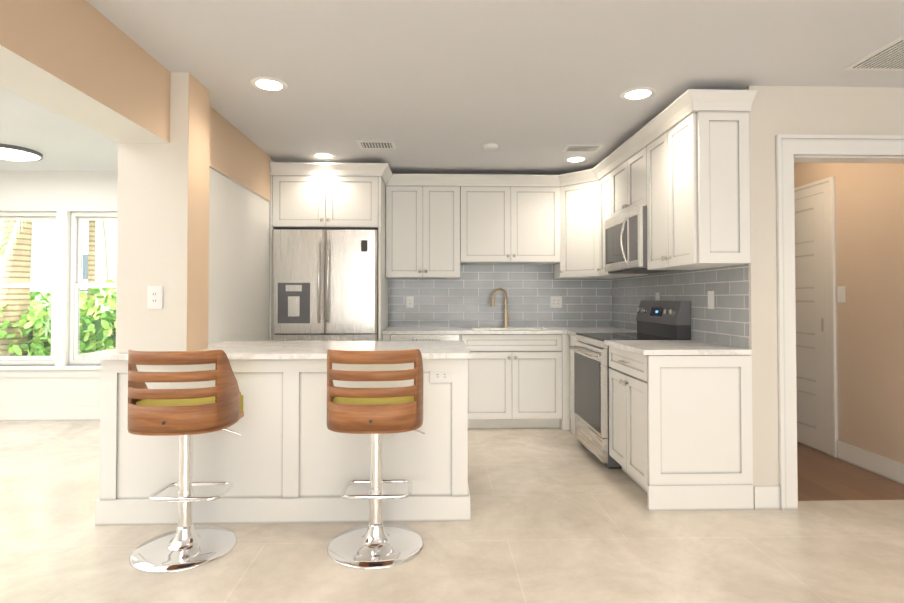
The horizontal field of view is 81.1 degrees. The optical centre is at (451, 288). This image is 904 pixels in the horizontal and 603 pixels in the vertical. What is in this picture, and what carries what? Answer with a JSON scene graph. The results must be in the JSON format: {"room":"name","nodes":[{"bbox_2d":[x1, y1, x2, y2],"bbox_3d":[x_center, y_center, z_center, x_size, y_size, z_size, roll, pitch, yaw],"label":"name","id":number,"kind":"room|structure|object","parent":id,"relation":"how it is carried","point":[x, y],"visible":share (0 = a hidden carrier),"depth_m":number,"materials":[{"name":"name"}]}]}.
{"room":"kitchen","nodes":[
{"label":"kitchen","id":0,"kind":"room"},
{"bbox_2d":[0,170,117,406],"bbox_3d":[-3.640,0.063,5.356,3.485,2.480,0.200,0,-1,-2],"label":"wall","id":1,"kind":"structure","parent":0,"point":[63,194],"depth_m":5.25,"materials":[{"name":"white paint"}]},
{"bbox_2d":[0,211,56,364],"bbox_3d":[-4.392,-0.007,5.326,0.900,1.540,0.080,0,-1,-2],"label":"window","id":2,"kind":"structure","parent":1,"relation":"in","point":[25,359],"depth_m":5.30,"materials":[{"name":"paint"}]},
{"bbox_2d":[0,406,99,420],"bbox_3d":[-3.637,1.234,5.229,3.485,0.135,0.015,0,-1,-2],"label":"baseboard","id":3,"kind":"structure","parent":1,"relation":"attached to","point":[81,413],"depth_m":5.21,"materials":[{"name":"paint"}]},
{"bbox_2d":[0,212,116,376],"bbox_3d":[-3.891,0.047,5.289,2.020,1.650,0.180,0,-1,-2],"label":"window","id":4,"kind":"structure","parent":1,"relation":"in","point":[77,219],"depth_m":5.31,"materials":[{"name":"paint"}]},
{"bbox_2d":[208,158,273,343],"bbox_3d":[-1.732,0.059,4.252,0.265,2.450,2.220,0,-1,-2],"label":"wall","id":5,"kind":"structure","parent":0,"point":[239,232],"depth_m":3.91,"materials":[{"name":"white paint"}]},
{"bbox_2d":[0,420,903,602],"bbox_3d":[-0.422,1.270,1.603,9.700,0.060,7.850,0,-1,-2],"label":"floor","id":6,"kind":"structure","parent":0,"point":[558,515],"depth_m":2.56,"materials":[{"name":"beige tile"}]},
{"bbox_2d":[116,72,209,352],"bbox_3d":[-1.638,0.038,3.009,0.380,2.450,0.270,0,-1,-2],"label":"column","id":7,"kind":"structure","parent":6,"relation":"on","point":[163,214],"depth_m":2.88,"materials":[{"name":"paint"}]},
{"bbox_2d":[147,286,162,308],"bbox_3d":[-1.614,0.046,2.868,0.080,0.124,0.008,0,-1,-2],"label":"outlet","id":8,"kind":"object","parent":7,"relation":"attached to","point":[154,297],"visible":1,"depth_m":2.87,"materials":[{"name":"white plastic"}]},
{"bbox_2d":[128,349,243,573],"bbox_3d":[-1.287,0.770,2.562,0.470,0.972,0.464,0,-1,-2],"label":"stool","id":9,"kind":"object","parent":6,"relation":"on","point":[185,415],"visible":1,"depth_m":2.43,"materials":[{"name":"brown wood"}]},
{"bbox_2d":[95,359,469,525],"bbox_3d":[-0.912,0.825,3.235,2.003,0.884,0.774,0,-1,-2],"label":"base cabinet","id":10,"kind":"object","parent":6,"relation":"on","point":[287,456],"visible":0.77,"depth_m":2.87,"materials":[{"name":"paint"}]},
{"bbox_2d":[78,341,470,359],"bbox_3d":[-0.950,0.368,3.239,2.080,0.030,0.840,0,-1,-2],"label":"countertop","id":11,"kind":"structure","parent":10,"relation":"on","point":[319,349],"depth_m":3.05,"materials":[{"name":"stone"}]},
{"bbox_2d":[430,371,451,382],"bbox_3d":[-0.059,0.476,2.898,0.124,0.076,0.008,0,-1,-2],"label":"outlet","id":12,"kind":"object","parent":10,"relation":"attached to","point":[440,377],"visible":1,"depth_m":2.90,"materials":[{"name":"white plastic"}]},
{"bbox_2d":[272,227,377,340],"bbox_3d":[-1.129,0.377,4.954,0.918,1.838,0.781,0,-1,-2],"label":"fridge","id":13,"kind":"object","parent":6,"relation":"on","point":[324,284],"visible":0.6,"depth_m":4.63,"materials":[{"name":"metal"}]},
{"bbox_2d":[327,349,424,569],"bbox_3d":[-0.370,0.770,2.594,0.470,0.972,0.464,0,-1,-2],"label":"stool","id":14,"kind":"object","parent":6,"relation":"on","point":[375,543],"visible":0.98,"depth_m":2.45,"materials":[{"name":"brown wood"}]},
{"bbox_2d":[459,334,569,430],"bbox_3d":[0.564,0.857,5.112,1.005,0.884,0.602,0,-1,-2],"label":"base cabinet","id":15,"kind":"object","parent":6,"relation":"on","point":[518,381],"depth_m":4.82,"materials":[{"name":"paint"}]},
{"bbox_2d":[391,334,458,340],"bbox_3d":[-0.253,0.858,5.062,0.627,0.880,0.560,0,-1,-2],"label":"dishwasher","id":16,"kind":"object","parent":15,"relation":"in","point":[424,337],"visible":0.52,"depth_m":4.79,"materials":[{"name":"silver metal"}]},
{"bbox_2d":[382,327,634,333],"bbox_3d":[0.511,0.505,5.099,2.306,0.242,0.628,0,-1,-2],"label":"countertop","id":17,"kind":"structure","parent":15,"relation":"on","point":[476,330],"depth_m":4.83,"materials":[{"name":"stone"}]},
{"bbox_2d":[491,288,509,326],"bbox_3d":[0.481,0.188,5.296,0.195,0.399,0.149,0,-1,-2],"label":"faucet","id":18,"kind":"object","parent":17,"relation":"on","point":[506,318],"visible":1,"depth_m":5.32,"materials":[{"name":"brown metal"}]},
{"bbox_2d":[570,335,579,440],"bbox_3d":[1.380,0.849,4.648,0.602,0.884,0.309,0,-1,-2],"label":"base cabinet","id":19,"kind":"object","parent":6,"relation":"on","point":[572,338],"depth_m":4.72,"materials":[{"name":"paint"}]},
{"bbox_2d":[569,300,690,468],"bbox_3d":[1.334,0.687,4.114,0.709,1.190,0.754,0,-1,-2],"label":"range","id":20,"kind":"object","parent":6,"relation":"on","point":[663,320],"visible":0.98,"depth_m":3.94,"materials":[{"name":"silver metal"}]},
{"bbox_2d":[609,346,753,510],"bbox_3d":[1.417,0.828,3.379,0.602,0.884,0.704,0,-1,-2],"label":"base cabinet","id":21,"kind":"object","parent":6,"relation":"on","point":[680,433],"depth_m":3.04,"materials":[{"name":"paint"}]},
{"bbox_2d":[567,331,751,354],"bbox_3d":[1.385,0.380,3.921,0.628,0.030,1.782,0,-1,-2],"label":"countertop","id":22,"kind":"structure","parent":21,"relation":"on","point":[668,347],"depth_m":3.18,"materials":[{"name":"stone"}]},
{"bbox_2d":[0,0,903,174],"bbox_3d":[-0.438,-1.266,2.171,9.700,0.130,8.900,0,-1,-2],"label":"ceiling","id":23,"kind":"structure","parent":0,"point":[532,87],"depth_m":2.84,"materials":[{"name":"paint"}]},
{"bbox_2d":[0,143,42,160],"bbox_3d":[-3.829,-1.163,4.541,0.490,0.054,0.490,0,-1,-2],"label":"light","id":24,"kind":"object","parent":23,"relation":"attached to","point":[12,152],"visible":1,"depth_m":4.50,"materials":[{"name":"white"}]},
{"bbox_2d":[0,0,269,200],"bbox_3d":[-1.633,-1.023,1.156,0.280,0.390,6.950,0,-1,-2],"label":"beam","id":25,"kind":"structure","parent":23,"relation":"attached to","point":[85,63],"depth_m":2.33,"materials":[{"name":"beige paint"}]},
{"bbox_2d":[251,77,287,91],"bbox_3d":[-1.060,-1.183,3.062,0.204,0.006,0.204,0,-1,-2],"label":"recessed light","id":26,"kind":"object","parent":23,"relation":"in","point":[269,84],"visible":1,"depth_m":3.05,"materials":[{"name":"white plastic"}]},
{"bbox_2d":[312,152,335,158],"bbox_3d":[-1.115,-1.157,4.592,0.204,0.006,0.204,0,-1,-2],"label":"recessed light","id":27,"kind":"object","parent":23,"relation":"in","point":[321,155],"visible":1,"depth_m":4.58,"materials":[{"name":"white plastic"}]},
{"bbox_2d":[356,141,395,148],"bbox_3d":[-0.607,-1.159,4.265,0.300,0.012,0.200,0,-1,-2],"label":"ceiling vent","id":28,"kind":"object","parent":23,"relation":"in","point":[376,145],"visible":1,"depth_m":4.24,"materials":[{"name":"white plastic"}]},
{"bbox_2d":[483,143,497,150],"bbox_3d":[0.315,-1.150,4.292,0.124,0.030,0.124,0,-1,-2],"label":"smoke detector","id":29,"kind":"object","parent":23,"relation":"attached to","point":[490,147],"visible":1,"depth_m":4.26,"materials":[{"name":"white plastic"}]},
{"bbox_2d":[565,156,587,162],"bbox_3d":[1.108,-1.155,4.713,0.204,0.006,0.204,0,-1,-2],"label":"recessed light","id":30,"kind":"object","parent":23,"relation":"in","point":[574,159],"visible":1,"depth_m":4.71,"materials":[{"name":"white plastic"}]},
{"bbox_2d":[562,145,603,151],"bbox_3d":[1.079,-1.158,4.365,0.300,0.012,0.200,0,-1,-2],"label":"ceiling vent","id":31,"kind":"object","parent":23,"relation":"in","point":[582,148],"visible":1,"depth_m":4.35,"materials":[{"name":"white plastic"}]},
{"bbox_2d":[620,87,655,100],"bbox_3d":[1.129,-1.180,3.204,0.204,0.006,0.204,0,-1,-2],"label":"recessed light","id":32,"kind":"object","parent":23,"relation":"in","point":[634,94],"visible":1,"depth_m":3.19,"materials":[{"name":"white plastic"}]},
{"bbox_2d":[843,36,903,70],"bbox_3d":[2.449,-1.186,2.684,0.660,0.012,0.360,0,-1,-2],"label":"ceiling vent","id":33,"kind":"object","parent":23,"relation":"in","point":[889,56],"visible":1,"depth_m":2.73,"materials":[{"name":"white plastic"}]},
{"bbox_2d":[743,86,903,485],"bbox_3d":[3.057,0.041,3.157,2.655,2.450,0.120,0,-1,-2],"label":"wall","id":34,"kind":"structure","parent":0,"point":[805,110],"depth_m":3.07,"materials":[{"name":"paint"}]},
{"bbox_2d":[754,486,780,509],"bbox_3d":[1.809,1.199,3.034,0.150,0.130,0.014,0,-1,-2],"label":"baseboard","id":35,"kind":"structure","parent":34,"relation":"attached to","point":[766,497],"depth_m":3.03,"materials":[{"name":"paint"}]},
{"bbox_2d":[775,134,903,509],"bbox_3d":[2.431,0.186,3.123,1.098,2.158,0.146,0,-1,-2],"label":"door frame","id":36,"kind":"structure","parent":34,"relation":"attached to","point":[791,150],"depth_m":3.05,"materials":[{"name":"paint"}]},
{"bbox_2d":[794,163,903,463],"bbox_3d":[2.971,0.071,4.957,0.140,2.450,3.485,0,-1,-2],"label":"wall","id":37,"kind":"structure","parent":0,"point":[870,255],"depth_m":3.67,"materials":[{"name":"paint"}]},
{"bbox_2d":[794,193,825,452],"bbox_3d":[2.903,0.267,4.529,0.019,2.032,0.826,0,-1,-2],"label":"hall door","id":38,"kind":"structure","parent":37,"relation":"in","point":[810,324],"depth_m":4.29,"materials":[{"name":"paint"}]},
{"bbox_2d":[794,176,838,457],"bbox_3d":[2.900,0.219,4.530,0.028,2.140,1.030,0,-1,-2],"label":"door frame","id":39,"kind":"structure","parent":37,"relation":"attached to","point":[826,187],"depth_m":4.06,"materials":[{"name":"paint"}]},
{"bbox_2d":[837,286,844,301],"bbox_3d":[2.926,0.040,3.968,0.008,0.120,0.070,0,-1,-2],"label":"light switch","id":40,"kind":"object","parent":37,"relation":"attached to","point":[841,293],"visible":1,"depth_m":3.96,"materials":[{"name":"white plastic"}]},
{"bbox_2d":[837,441,903,484],"bbox_3d":[2.897,1.230,4.860,0.014,0.130,3.335,0,-1,-2],"label":"baseboard","id":41,"kind":"structure","parent":37,"relation":"attached to","point":[888,468],"depth_m":3.68,"materials":[{"name":"paint"}]},
{"bbox_2d":[797,442,903,500],"bbox_3d":[2.430,1.326,4.913,1.225,0.060,3.500,0,-1,-2],"label":"floor","id":42,"kind":"structure","parent":0,"point":[822,476],"depth_m":3.49,"materials":[{"name":"brown wood"}]},
{"bbox_3d":[-0.050,0.080,5.486,3.700,2.450,0.150,0,-1,-2],"label":"wall","id":43,"kind":"structure","parent":0,"visible":0},
{"bbox_2d":[269,175,387,340],"bbox_3d":[-1.130,0.142,5.001,0.978,2.310,0.750,0,-1,-2],"label":"upper cabinet","id":44,"kind":"object","parent":43,"relation":"attached to","point":[332,201],"visible":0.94,"depth_m":4.68,"materials":[{"name":"paint"}]},
{"bbox_2d":[385,173,468,278],"bbox_3d":[-0.255,-0.600,5.252,0.784,0.983,0.322,0,-1,-2],"label":"upper cabinet","id":45,"kind":"object","parent":43,"relation":"attached to","point":[427,215],"depth_m":5.09,"materials":[{"name":"paint"}]},
{"bbox_2d":[388,264,611,326],"bbox_3d":[0.486,0.062,5.424,2.280,0.656,0.006,0,-1,-2],"label":"backsplash","id":46,"kind":"structure","parent":43,"relation":"attached to","point":[464,299],"depth_m":5.42,"materials":[{"name":"grey tile"}]},
{"bbox_2d":[406,296,413,307],"bbox_3d":[-0.429,0.135,5.389,0.075,0.118,0.008,0,-1,-2],"label":"electrical outlet","id":47,"kind":"object","parent":46,"relation":"attached to","point":[409,299],"depth_m":5.39,"materials":[{"name":"white plastic"}]},
{"bbox_2d":[550,296,561,307],"bbox_3d":[1.072,0.135,5.433,0.120,0.118,0.008,0,-1,-2],"label":"electrical outlet","id":48,"kind":"object","parent":46,"relation":"attached to","point":[555,301],"depth_m":5.43,"materials":[{"name":"white plastic"}]},
{"bbox_2d":[469,174,552,263],"bbox_3d":[0.566,-0.675,5.277,0.977,0.832,0.322,0,-1,-2],"label":"upper cabinet","id":49,"kind":"object","parent":43,"relation":"attached to","point":[511,216],"depth_m":5.12,"materials":[{"name":"paint"}]},
{"bbox_2d":[553,165,623,278],"bbox_3d":[1.334,-0.602,5.126,0.671,0.983,0.670,0,-1,-2],"label":"upper cabinet","id":50,"kind":"object","parent":43,"relation":"attached to","point":[574,193],"depth_m":5.02,"materials":[{"name":"paint"}]},
{"bbox_2d":[597,157,648,276],"bbox_3d":[1.501,-0.609,4.711,0.359,0.983,0.378,0,-1,-2],"label":"upper cabinet","id":51,"kind":"object","parent":43,"relation":"attached to","point":[603,169],"depth_m":4.76,"materials":[{"name":"paint"}]},
{"bbox_2d":[609,133,644,218],"bbox_3d":[1.536,-0.849,4.145,0.322,0.522,0.760,0,-1,-2],"label":"upper cabinet","id":52,"kind":"object","parent":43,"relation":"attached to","point":[626,166],"depth_m":4.11,"materials":[{"name":"paint"}]},
{"bbox_2d":[605,206,674,273],"bbox_3d":[1.477,-0.361,4.135,0.441,0.449,0.756,0,-1,-2],"label":"microwave","id":53,"kind":"object","parent":52,"relation":"attached to","point":[626,242],"visible":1,"depth_m":3.97,"materials":[{"name":"silver metal"}]},
{"bbox_2d":[612,264,748,348],"bbox_3d":[1.693,0.043,4.270,0.006,0.656,2.385,0,-1,-2],"label":"backsplash","id":54,"kind":"structure","parent":43,"relation":"attached to","point":[727,324],"depth_m":3.60,"materials":[{"name":"grey tile"}]},
{"bbox_2d":[655,292,659,300],"bbox_3d":[1.685,0.087,4.327,0.007,0.118,0.075,0,-1,-2],"label":"electrical outlet","id":55,"kind":"object","parent":54,"relation":"attached to","point":[657,294],"depth_m":4.32,"materials":[{"name":"white plastic"}]},
{"bbox_2d":[708,291,713,308],"bbox_3d":[1.709,0.072,3.486,0.007,0.118,0.075,0,-1,-2],"label":"electrical outlet","id":56,"kind":"object","parent":54,"relation":"attached to","point":[710,299],"depth_m":3.48,"materials":[{"name":"white plastic"}]},
{"bbox_2d":[645,89,752,269],"bbox_3d":[1.557,-0.631,3.407,0.322,0.983,0.704,0,-1,-2],"label":"upper cabinet","id":57,"kind":"object","parent":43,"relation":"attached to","point":[679,167],"depth_m":3.07,"materials":[{"name":"paint"}]},
{"label":"outside","id":58,"kind":"structure","parent":0,"visible":0},
{"bbox_3d":[-6.891,1.659,17.516,19.000,0.100,24.250,0,-1,-2],"label":"ground","id":59,"kind":"structure","parent":58,"visible":0},
{"bbox_2d":[0,220,116,312],"bbox_3d":[-9.805,-1.991,14.581,9.000,7.100,6.070,0,-1,-2],"label":"sky","id":60,"kind":"structure","parent":59,"relation":"on","point":[37,258],"depth_m":11.63,"materials":[{"name":"white"}]},
{"bbox_2d":[0,275,116,355],"bbox_3d":[-5.842,0.514,7.324,10.500,1.874,1.923,0,-1,-2],"label":"garden","id":61,"kind":"object","parent":59,"relation":"on","point":[92,332],"depth_m":6.69,"materials":[{"name":"green plant"}]},
{"bbox_2d":[0,220,116,355],"bbox_3d":[-7.187,-1.532,8.488,7.393,5.985,5.881,0,-1,-2],"label":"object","id":62,"kind":"object","parent":59,"relation":"on","point":[8,237],"depth_m":6.65,"materials":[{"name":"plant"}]}
]}

